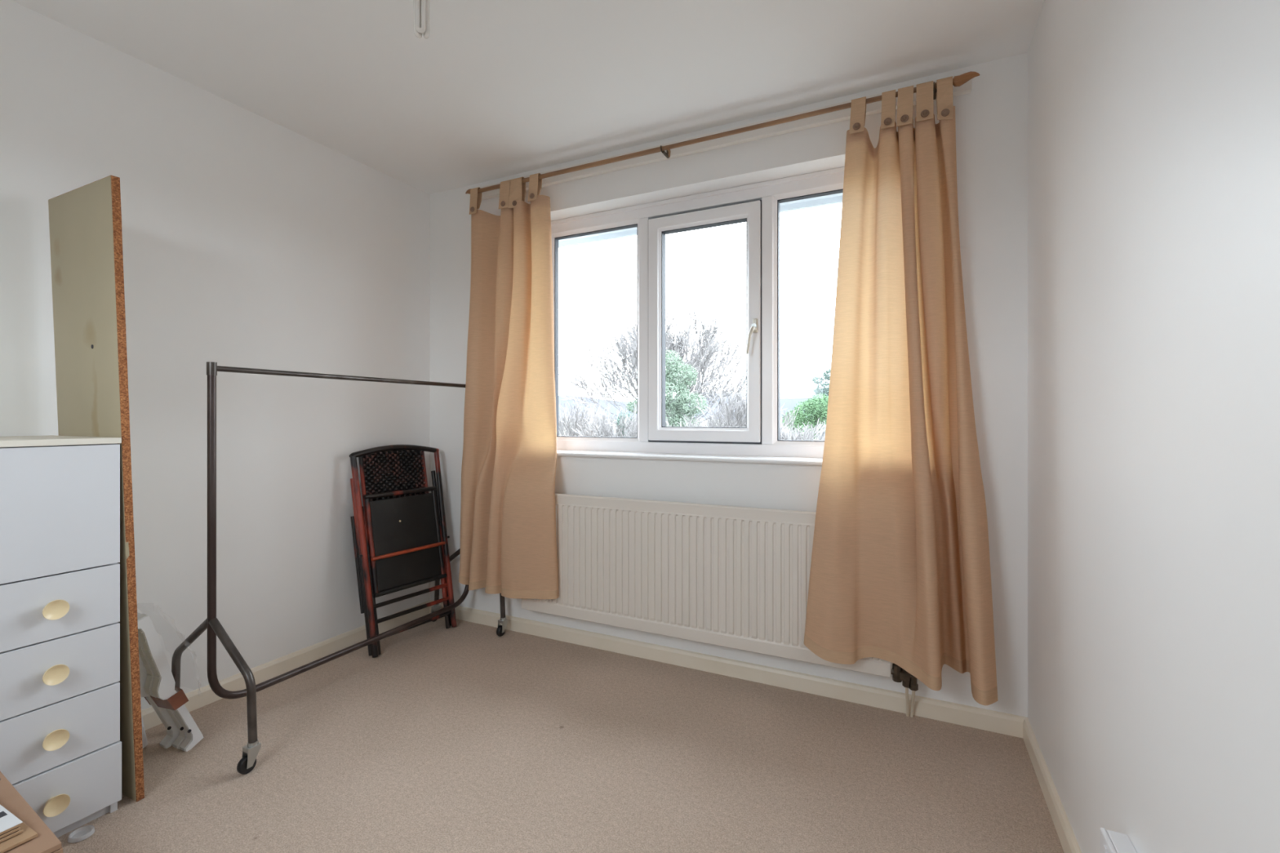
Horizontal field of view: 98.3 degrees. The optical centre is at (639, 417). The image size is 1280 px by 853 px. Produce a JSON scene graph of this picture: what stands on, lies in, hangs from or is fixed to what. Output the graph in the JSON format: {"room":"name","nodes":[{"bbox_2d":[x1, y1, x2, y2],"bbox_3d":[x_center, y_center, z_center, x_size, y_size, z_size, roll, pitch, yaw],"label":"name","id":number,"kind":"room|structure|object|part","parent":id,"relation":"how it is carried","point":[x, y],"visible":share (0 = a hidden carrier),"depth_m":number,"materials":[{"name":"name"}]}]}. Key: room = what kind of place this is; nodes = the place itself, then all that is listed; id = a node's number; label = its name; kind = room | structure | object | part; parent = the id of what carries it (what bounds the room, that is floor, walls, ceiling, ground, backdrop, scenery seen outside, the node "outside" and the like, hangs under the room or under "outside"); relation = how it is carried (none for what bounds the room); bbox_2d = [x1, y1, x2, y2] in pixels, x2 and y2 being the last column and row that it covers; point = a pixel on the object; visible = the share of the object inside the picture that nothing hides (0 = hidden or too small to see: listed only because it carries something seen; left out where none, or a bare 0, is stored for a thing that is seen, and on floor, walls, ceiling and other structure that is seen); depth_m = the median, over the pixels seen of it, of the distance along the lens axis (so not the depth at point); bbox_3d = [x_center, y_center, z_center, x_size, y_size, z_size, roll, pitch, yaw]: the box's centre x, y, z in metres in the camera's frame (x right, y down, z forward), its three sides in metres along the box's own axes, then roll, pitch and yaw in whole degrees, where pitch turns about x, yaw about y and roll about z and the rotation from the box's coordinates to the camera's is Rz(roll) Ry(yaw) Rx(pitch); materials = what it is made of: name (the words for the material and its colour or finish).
{"room":"spare bedroom","nodes":[
{"label":"spare bedroom","id":0,"kind":"room"},
{"bbox_2d":[0,0,429,710],"bbox_3d":[-1.918,-0.079,1.884,0.150,2.400,2.950,0,0,26],"label":"wall","id":1,"kind":"structure","parent":0,"point":[250,241],"depth_m":2.23,"materials":[{"name":"white paint"}]},
{"bbox_2d":[141,600,429,729],"bbox_3d":[-1.811,1.087,1.915,0.016,0.069,2.800,0,0,26],"label":"baseboard","id":2,"kind":"structure","parent":1,"relation":"attached to","point":[201,697],"depth_m":2.43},
{"bbox_2d":[12,0,1044,194],"bbox_3d":[-0.511,-1.339,1.347,3.151,0.120,3.210,0,0,26],"label":"ceiling","id":3,"kind":"structure","parent":0,"point":[495,89],"depth_m":1.97,"materials":[{"name":"white paint"}]},
{"bbox_2d":[413,0,430,38],"bbox_3d":[-0.534,-1.106,1.353,0.090,0.346,0.090,0,0,26],"label":"pendant lamp","id":4,"kind":"object","parent":3,"relation":"hanging from","point":[421,8],"visible":1,"depth_m":1.34,"materials":[{"name":"white plastic"}]},
{"bbox_2d":[57,614,1063,852],"bbox_3d":[-0.511,1.181,1.347,3.151,0.120,3.210,0,0,26],"label":"floor","id":5,"kind":"structure","parent":0,"point":[466,737],"depth_m":1.75,"materials":[{"name":"beige carpet"}]},
{"bbox_2d":[0,435,121,837],"bbox_3d":[-1.805,0.590,1.377,0.482,1.063,0.642,0,0,26],"label":"dresser","id":6,"kind":"object","parent":5,"relation":"on","point":[60,746],"visible":1,"depth_m":1.46,"materials":[{"name":"white laminate"}]},
{"bbox_3d":[-1.528,0.839,1.442,0.032,0.051,0.051,0,0,26],"label":"knob","id":7,"kind":"part","parent":6,"relation":"part of","materials":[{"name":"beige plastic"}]},
{"bbox_3d":[-1.528,0.669,1.442,0.032,0.051,0.051,0,0,26],"label":"knob","id":8,"kind":"part","parent":6,"relation":"part of","materials":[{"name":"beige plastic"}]},
{"bbox_3d":[-1.528,0.500,1.442,0.032,0.051,0.051,0,0,26],"label":"knob","id":9,"kind":"part","parent":6,"relation":"part of","materials":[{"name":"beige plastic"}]},
{"bbox_3d":[-1.524,1.008,1.440,0.032,0.051,0.051,0,0,26],"label":"knob","id":10,"kind":"part","parent":6,"relation":"part of","materials":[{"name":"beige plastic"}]},
{"bbox_3d":[-1.625,0.245,1.291,0.016,0.336,0.636,0,0,26],"label":"flap door","id":11,"kind":"part","parent":6,"relation":"part of","materials":[{"name":"white laminate"}]},
{"bbox_3d":[-1.625,0.838,1.291,0.016,0.165,0.636,0,0,26],"label":"drawer","id":12,"kind":"part","parent":6,"relation":"part of","materials":[{"name":"white laminate"}]},
{"bbox_3d":[-1.625,0.669,1.291,0.016,0.165,0.636,0,0,26],"label":"drawer","id":13,"kind":"part","parent":6,"relation":"part of","materials":[{"name":"white laminate"}]},
{"bbox_3d":[-1.625,0.500,1.291,0.016,0.165,0.636,0,0,26],"label":"drawer","id":14,"kind":"part","parent":6,"relation":"part of","materials":[{"name":"white laminate"}]},
{"bbox_3d":[-1.621,1.007,1.290,0.016,0.165,0.638,0,0,26],"label":"drawer","id":15,"kind":"part","parent":6,"relation":"part of","materials":[{"name":"white laminate"}]},
{"bbox_2d":[67,825,94,843],"bbox_3d":[-1.492,1.115,1.478,0.052,0.012,0.052,0,0,26],"label":"cup","id":16,"kind":"object","parent":5,"relation":"on","point":[82,833],"visible":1,"depth_m":1.48,"materials":[{"name":"white plastic"}]},
{"bbox_2d":[48,175,144,802],"bbox_3d":[-1.656,0.219,1.680,0.409,1.804,0.022,0,2,26],"label":"panel","id":17,"kind":"object","parent":5,"relation":"on","point":[85,222],"visible":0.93,"depth_m":1.62,"materials":[{"name":"beige laminate"}]},
{"bbox_2d":[141,715,147,748],"bbox_3d":[-1.717,1.040,1.866,0.090,0.176,0.064,0,0,3],"label":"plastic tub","id":18,"kind":"object","parent":5,"relation":"on","point":[144,742],"visible":0.15,"depth_m":1.87,"materials":[{"name":"white plastic"}]},
{"bbox_2d":[138,653,179,748],"bbox_3d":[-1.634,0.876,1.839,0.037,0.493,0.185,0,0,26],"label":"shelf bracket","id":19,"kind":"object","parent":5,"relation":"on","point":[172,731],"visible":0.45,"depth_m":1.87,"materials":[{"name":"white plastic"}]},
{"bbox_2d":[137,613,186,749],"bbox_3d":[-1.588,0.876,1.836,0.037,0.493,0.185,0,0,26],"label":"shelf bracket","id":20,"kind":"object","parent":5,"relation":"on","point":[180,740],"visible":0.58,"depth_m":1.81,"materials":[{"name":"white plastic"}]},
{"bbox_2d":[137,613,203,751],"bbox_3d":[-1.551,0.876,1.822,0.037,0.493,0.185,0,0,26],"label":"shelf bracket","id":21,"kind":"object","parent":5,"relation":"on","point":[163,685],"visible":0.92,"depth_m":1.79,"materials":[{"name":"white plastic"}]},
{"bbox_2d":[144,686,188,710],"bbox_3d":[-1.586,0.937,1.848,0.128,0.065,0.075,0,0,26],"label":"packing tape","id":22,"kind":"object","parent":21,"relation":"attached to","point":[178,700],"visible":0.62,"depth_m":1.83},
{"bbox_2d":[171,361,507,774],"bbox_3d":[-1.183,0.468,2.393,0.496,1.306,1.270,0,0,26],"label":"clothes rack","id":23,"kind":"object","parent":5,"relation":"on","point":[246,764],"visible":0.68,"depth_m":1.86,"materials":[{"name":"black metal"}]},
{"bbox_3d":[-1.551,0.856,1.914,0.244,0.363,0.025,0,0,26],"label":"leg","id":24,"kind":"part","parent":23,"relation":"part of","materials":[{"name":"black metal"}]},
{"bbox_3d":[-1.330,0.856,1.807,0.244,0.363,0.025,0,0,26],"label":"leg","id":25,"kind":"part","parent":23,"relation":"part of","materials":[{"name":"black metal"}]},
{"bbox_3d":[-1.177,-0.165,2.405,0.018,0.019,1.210,0,0,26],"label":"hanging rail","id":26,"kind":"part","parent":23,"relation":"part of","materials":[{"name":"black metal"}]},
{"bbox_3d":[-1.024,0.856,3.003,0.244,0.363,0.025,0,0,26],"label":"leg","id":27,"kind":"part","parent":23,"relation":"part of","materials":[{"name":"metal"}]},
{"bbox_3d":[-0.803,0.856,2.896,0.244,0.363,0.025,0,0,26],"label":"leg","id":28,"kind":"part","parent":23,"relation":"part of","materials":[{"name":"black metal"}]},
{"bbox_2d":[349,444,457,657],"bbox_3d":[-1.197,0.633,2.819,0.229,0.980,0.504,0,0,33],"label":"folding chair","id":29,"kind":"object","parent":5,"relation":"on","point":[400,537],"visible":0.98,"depth_m":2.79,"materials":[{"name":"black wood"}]},
{"bbox_3d":[-1.326,0.708,2.637,0.023,0.835,0.028,-12,-7,33],"label":"leg","id":30,"kind":"part","parent":29,"relation":"part of","materials":[{"name":"red wood"}]},
{"bbox_3d":[-1.290,0.618,2.656,0.022,0.475,0.021,-12,-7,33],"label":"seat rail","id":31,"kind":"part","parent":29,"relation":"part of","materials":[{"name":"brown wood"}]},
{"bbox_3d":[-1.286,0.776,2.641,0.025,0.700,0.026,-12,-7,33],"label":"leg","id":32,"kind":"part","parent":29,"relation":"part of","materials":[{"name":"brown wood"}]},
{"bbox_3d":[-1.256,0.172,2.854,0.027,0.061,0.496,-12,-7,33],"label":"rail","id":33,"kind":"part","parent":29,"relation":"part of","materials":[{"name":"brown wood"}]},
{"bbox_3d":[-1.218,0.387,2.833,0.022,0.023,0.400,-12,-7,33],"label":"seat rail","id":34,"kind":"part","parent":29,"relation":"part of","materials":[{"name":"brown wood"}]},
{"bbox_3d":[-1.186,0.623,2.812,0.012,0.435,0.356,-12,-7,33],"label":"seat panel","id":35,"kind":"part","parent":29,"relation":"part of","materials":[{"name":"black plastic"}]},
{"bbox_3d":[-1.149,0.846,2.788,0.022,0.023,0.400,-12,-7,33],"label":"seat rail","id":36,"kind":"part","parent":29,"relation":"part of","materials":[{"name":"black metal"}]},
{"bbox_3d":[-1.085,0.618,2.969,0.022,0.475,0.021,-12,-7,33],"label":"seat rail","id":37,"kind":"part","parent":29,"relation":"part of","materials":[{"name":"brown wood"}]},
{"bbox_3d":[-1.082,0.708,3.010,0.023,0.835,0.028,-12,-7,33],"label":"leg","id":38,"kind":"part","parent":29,"relation":"part of","materials":[{"name":"brown wood"}]},
{"bbox_3d":[-1.069,0.776,2.972,0.025,0.700,0.026,-12,-7,33],"label":"leg","id":39,"kind":"part","parent":29,"relation":"part of","materials":[{"name":"brown wood"}]},
{"bbox_3d":[-1.480,1.104,0.952,0.448,0.034,0.474,0,0,26],"label":"carton","id":40,"kind":"object","parent":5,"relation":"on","visible":0},
{"bbox_3d":[-1.480,1.071,0.958,0.431,0.028,0.484,0,0,26],"label":"carton","id":41,"kind":"object","parent":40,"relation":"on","visible":0},
{"bbox_3d":[-1.484,1.038,0.958,0.422,0.034,0.481,0,0,26],"label":"carton","id":42,"kind":"object","parent":41,"relation":"on","visible":0},
{"bbox_3d":[-1.480,1.005,0.952,0.449,0.028,0.475,0,0,26],"label":"carton","id":43,"kind":"object","parent":42,"relation":"on","visible":0},
{"bbox_3d":[-1.480,0.972,0.959,0.434,0.034,0.486,0,0,26],"label":"carton","id":44,"kind":"object","parent":43,"relation":"on","visible":0},
{"bbox_3d":[-1.484,0.939,0.955,0.414,0.028,0.476,0,0,26],"label":"carton","id":45,"kind":"object","parent":44,"relation":"on","visible":0},
{"bbox_3d":[-1.480,0.907,0.951,0.445,0.032,0.472,0,0,26],"label":"carton","id":46,"kind":"object","parent":45,"relation":"on","visible":0},
{"bbox_3d":[-1.480,0.874,0.958,0.432,0.030,0.485,0,0,26],"label":"carton","id":47,"kind":"object","parent":46,"relation":"on","visible":0},
{"bbox_2d":[0,771,62,852],"bbox_3d":[-1.409,0.839,1.032,0.466,0.035,0.361,0,0,30],"label":"carton","id":48,"kind":"object","parent":47,"relation":"on","point":[46,842],"visible":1,"depth_m":1.12,"materials":[{"name":"brown cardboard"}]},
{"bbox_2d":[0,822,37,852],"bbox_3d":[-1.488,0.818,0.940,0.434,0.006,0.526,0,0,26],"label":"carton","id":49,"kind":"object","parent":48,"relation":"on","point":[28,833],"visible":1,"depth_m":1.07,"materials":[{"name":"beige cardboard"}]},
{"bbox_2d":[0,804,23,843],"bbox_3d":[-1.509,0.803,0.932,0.412,0.019,0.534,0,0,26],"label":"book","id":50,"kind":"object","parent":49,"relation":"on","point":[10,824],"visible":1,"depth_m":1.08,"materials":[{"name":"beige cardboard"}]},
{"bbox_3d":[-1.509,0.797,0.930,0.406,0.005,0.530,0,0,26],"label":"panel","id":51,"kind":"part","parent":50,"relation":"part of","materials":[{"name":"white paper"}]},
{"bbox_3d":[-1.509,0.804,0.931,0.407,0.005,0.530,0,0,26],"label":"panel","id":52,"kind":"part","parent":50,"relation":"part of","materials":[{"name":"beige cardboard"}]},
{"bbox_3d":[-1.509,0.810,0.932,0.412,0.005,0.534,0,0,26],"label":"panel","id":53,"kind":"part","parent":50,"relation":"part of","materials":[{"name":"beige cardboard"}]},
{"bbox_3d":[-1.409,0.840,1.032,0.466,0.010,0.361,0,0,30],"label":"panel","id":54,"kind":"part","parent":48,"relation":"part of","materials":[{"name":"brown cardboard"}]},
{"bbox_2d":[429,52,1027,717],"bbox_3d":[0.131,-0.079,2.675,3.151,2.400,0.260,0,0,26],"label":"wall","id":55,"kind":"structure","parent":0,"point":[991,120],"depth_m":2.25,"materials":[{"name":"white paint"}]},
{"bbox_2d":[551,166,844,465],"bbox_3d":[0.274,-0.426,2.547,1.910,1.240,0.222,0,0,26],"label":"window","id":56,"kind":"structure","parent":55,"relation":"in","point":[757,205],"depth_m":2.55,"materials":[{"name":"white plastic"}]},
{"bbox_3d":[0.264,0.183,2.525,1.910,0.020,0.172,0,0,26],"label":"sill","id":57,"kind":"part","parent":56,"relation":"part of","materials":[{"name":"white plastic"}]},
{"bbox_3d":[0.292,-1.036,2.583,1.820,0.020,0.010,0,0,26],"label":"head trim","id":58,"kind":"part","parent":56,"relation":"part of","materials":[{"name":"white plastic"}]},
{"bbox_3d":[0.490,-0.339,2.437,0.038,0.122,0.044,0,0,26],"label":"handle","id":59,"kind":"part","parent":56,"relation":"part of","materials":[{"name":"beige plastic"}]},
{"bbox_3d":[0.512,-0.406,2.458,0.022,0.064,0.012,0,0,26],"label":"handle","id":60,"kind":"part","parent":56,"relation":"part of","materials":[{"name":"beige"}]},
{"bbox_2d":[558,192,843,248],"bbox_3d":[0.604,-1.160,2.793,4.800,0.157,0.360,0,0,26],"label":"roof eaves","id":61,"kind":"object","parent":55,"relation":"attached to","point":[836,198],"depth_m":3.27,"materials":[{"name":"white plastic"}]},
{"bbox_2d":[521,493,918,717],"bbox_3d":[0.223,0.748,2.426,1.781,0.749,0.107,0,0,26],"label":"radiator","id":62,"kind":"object","parent":55,"relation":"attached to","point":[735,577],"visible":0.81,"depth_m":2.37,"materials":[{"name":"white metal"}]},
{"bbox_2d":[465,71,979,194],"bbox_3d":[0.136,-1.183,2.453,2.344,0.081,0.076,0,0,26],"label":"curtain rod","id":63,"kind":"object","parent":55,"relation":"attached to","point":[957,81],"visible":0.88,"depth_m":2.33,"materials":[{"name":"brown wood"}]},
{"bbox_2d":[458,173,559,599],"bbox_3d":[-0.664,-0.158,2.787,0.616,2.090,0.149,0,0,26],"label":"curtain","id":64,"kind":"object","parent":63,"relation":"hanging from","point":[508,540],"visible":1,"depth_m":2.76,"materials":[{"name":"beige fabric"}]},
{"bbox_2d":[803,75,997,705],"bbox_3d":[0.909,-0.131,1.986,0.629,2.150,0.226,0,0,26],"label":"curtain","id":65,"kind":"object","parent":63,"relation":"hanging from","point":[900,574],"visible":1,"depth_m":2.01,"materials":[{"name":"beige fabric"}]},
{"bbox_2d":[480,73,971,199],"bbox_3d":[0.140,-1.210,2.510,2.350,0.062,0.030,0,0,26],"label":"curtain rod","id":66,"kind":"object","parent":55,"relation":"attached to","point":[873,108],"depth_m":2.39,"materials":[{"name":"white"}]},
{"bbox_2d":[429,600,1026,737],"bbox_3d":[0.071,1.087,2.551,2.851,0.069,0.016,0,0,26],"label":"baseboard","id":67,"kind":"structure","parent":55,"relation":"attached to","point":[988,720],"depth_m":2.31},
{"bbox_2d":[1027,0,1279,852],"bbox_3d":[0.783,-0.079,0.577,0.150,2.400,2.950,0,0,26],"label":"wall","id":68,"kind":"structure","parent":0,"point":[1153,126],"depth_m":0.95,"materials":[{"name":"white paint"}]},
{"bbox_2d":[1022,717,1081,852],"bbox_3d":[0.741,1.087,0.681,0.016,0.069,2.800,0,0,26],"label":"baseboard","id":69,"kind":"structure","parent":68,"relation":"attached to","point":[1068,840],"depth_m":1.57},
{"bbox_2d":[1099,827,1137,852],"bbox_3d":[0.879,0.842,1.000,0.046,0.092,0.147,0,0,26],"label":"wall socket","id":70,"kind":"object","parent":68,"relation":"attached to","point":[1110,842],"visible":1,"depth_m":1.04,"materials":[{"name":"white plastic"}]},
{"bbox_2d":[1103,844,1106,852],"bbox_3d":[0.874,0.816,1.038,0.003,0.016,0.012,0,0,26],"label":"switch","id":71,"kind":"object","parent":70,"relation":"attached to","point":[1104,846],"depth_m":1.04,"materials":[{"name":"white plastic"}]},
{"bbox_3d":[0.865,0.842,1.007,0.009,0.092,0.147,0,0,26],"label":"plate","id":72,"kind":"part","parent":70,"relation":"part of","materials":[{"name":"white plastic"}]},
{"label":"outside","id":73,"kind":"structure","parent":0,"visible":0},
{"bbox_2d":[558,418,822,440],"bbox_3d":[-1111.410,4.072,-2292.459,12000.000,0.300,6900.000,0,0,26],"label":"ground","id":74,"kind":"structure","parent":73,"point":[704,424],"depth_m":229.07,"materials":[{"name":"green plant"}]},
{"bbox_2d":[558,399,615,436],"bbox_3d":[-3.697,1.452,29.223,5.406,4.947,5.590,0,0,26],"label":"bare tree","id":75,"kind":"object","parent":74,"relation":"on","point":[562,422],"visible":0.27,"depth_m":28.14,"materials":[{"name":"grey plant"}]},
{"bbox_2d":[564,404,636,437],"bbox_3d":[-1.118,1.692,21.198,5.641,4.474,4.235,0,0,-1],"label":"bare tree","id":76,"kind":"object","parent":74,"relation":"on","point":[603,423],"visible":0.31,"depth_m":20.88,"materials":[{"name":"grey plant"}]},
{"bbox_2d":[615,411,636,436],"bbox_3d":[-0.579,1.825,25.959,1.186,4.192,0.997,0,0,26],"label":"bush","id":77,"kind":"object","parent":74,"relation":"on","point":[628,414],"visible":0.2,"depth_m":25.85,"materials":[{"name":"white plant"}]},
{"bbox_2d":[558,297,746,425],"bbox_3d":[2.606,-2.799,46.745,17.146,13.464,18.728,0,0,26],"label":"bare tree","id":78,"kind":"object","parent":74,"relation":"on","point":[700,353],"visible":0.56,"depth_m":43.53,"materials":[{"name":"grey plant"}]},
{"bbox_2d":[626,350,707,426],"bbox_3d":[1.609,-0.143,35.075,5.541,8.130,3.018,0,0,26],"label":"bush","id":79,"kind":"object","parent":74,"relation":"on","point":[680,404],"visible":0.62,"depth_m":34.34,"materials":[{"name":"green plant"}]},
{"bbox_2d":[558,388,824,419],"bbox_3d":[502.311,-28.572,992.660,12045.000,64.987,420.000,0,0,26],"label":"hill","id":80,"kind":"structure","parent":74,"relation":"on","point":[789,398],"depth_m":960.44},
{"bbox_2d":[665,381,809,439],"bbox_3d":[3.927,1.200,23.701,6.278,5.458,7.356,0,0,-11],"label":"bare tree","id":81,"kind":"object","parent":74,"relation":"on","point":[740,406],"visible":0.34,"depth_m":23.02,"materials":[{"name":"grey plant"}]},
{"bbox_2d":[779,417,826,440],"bbox_3d":[4.513,1.961,17.577,3.684,3.930,3.902,0,0,26],"label":"bare tree","id":82,"kind":"object","parent":74,"relation":"on","point":[806,435],"visible":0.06,"depth_m":17.15,"materials":[{"name":"grey plant"}]},
{"bbox_2d":[782,393,828,440],"bbox_3d":[9.234,1.354,28.812,3.865,5.134,1.991,0,0,26],"label":"shrub","id":83,"kind":"object","parent":74,"relation":"on","point":[813,415],"visible":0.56,"depth_m":28.61,"materials":[{"name":"green plant"}]},
{"bbox_2d":[811,368,831,440],"bbox_3d":[12.789,0.343,36.805,2.892,7.157,2.219,0,0,26],"label":"pine","id":84,"kind":"object","parent":74,"relation":"on","point":[826,376],"visible":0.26,"depth_m":36.83,"materials":[{"name":"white plant"}]}
]}

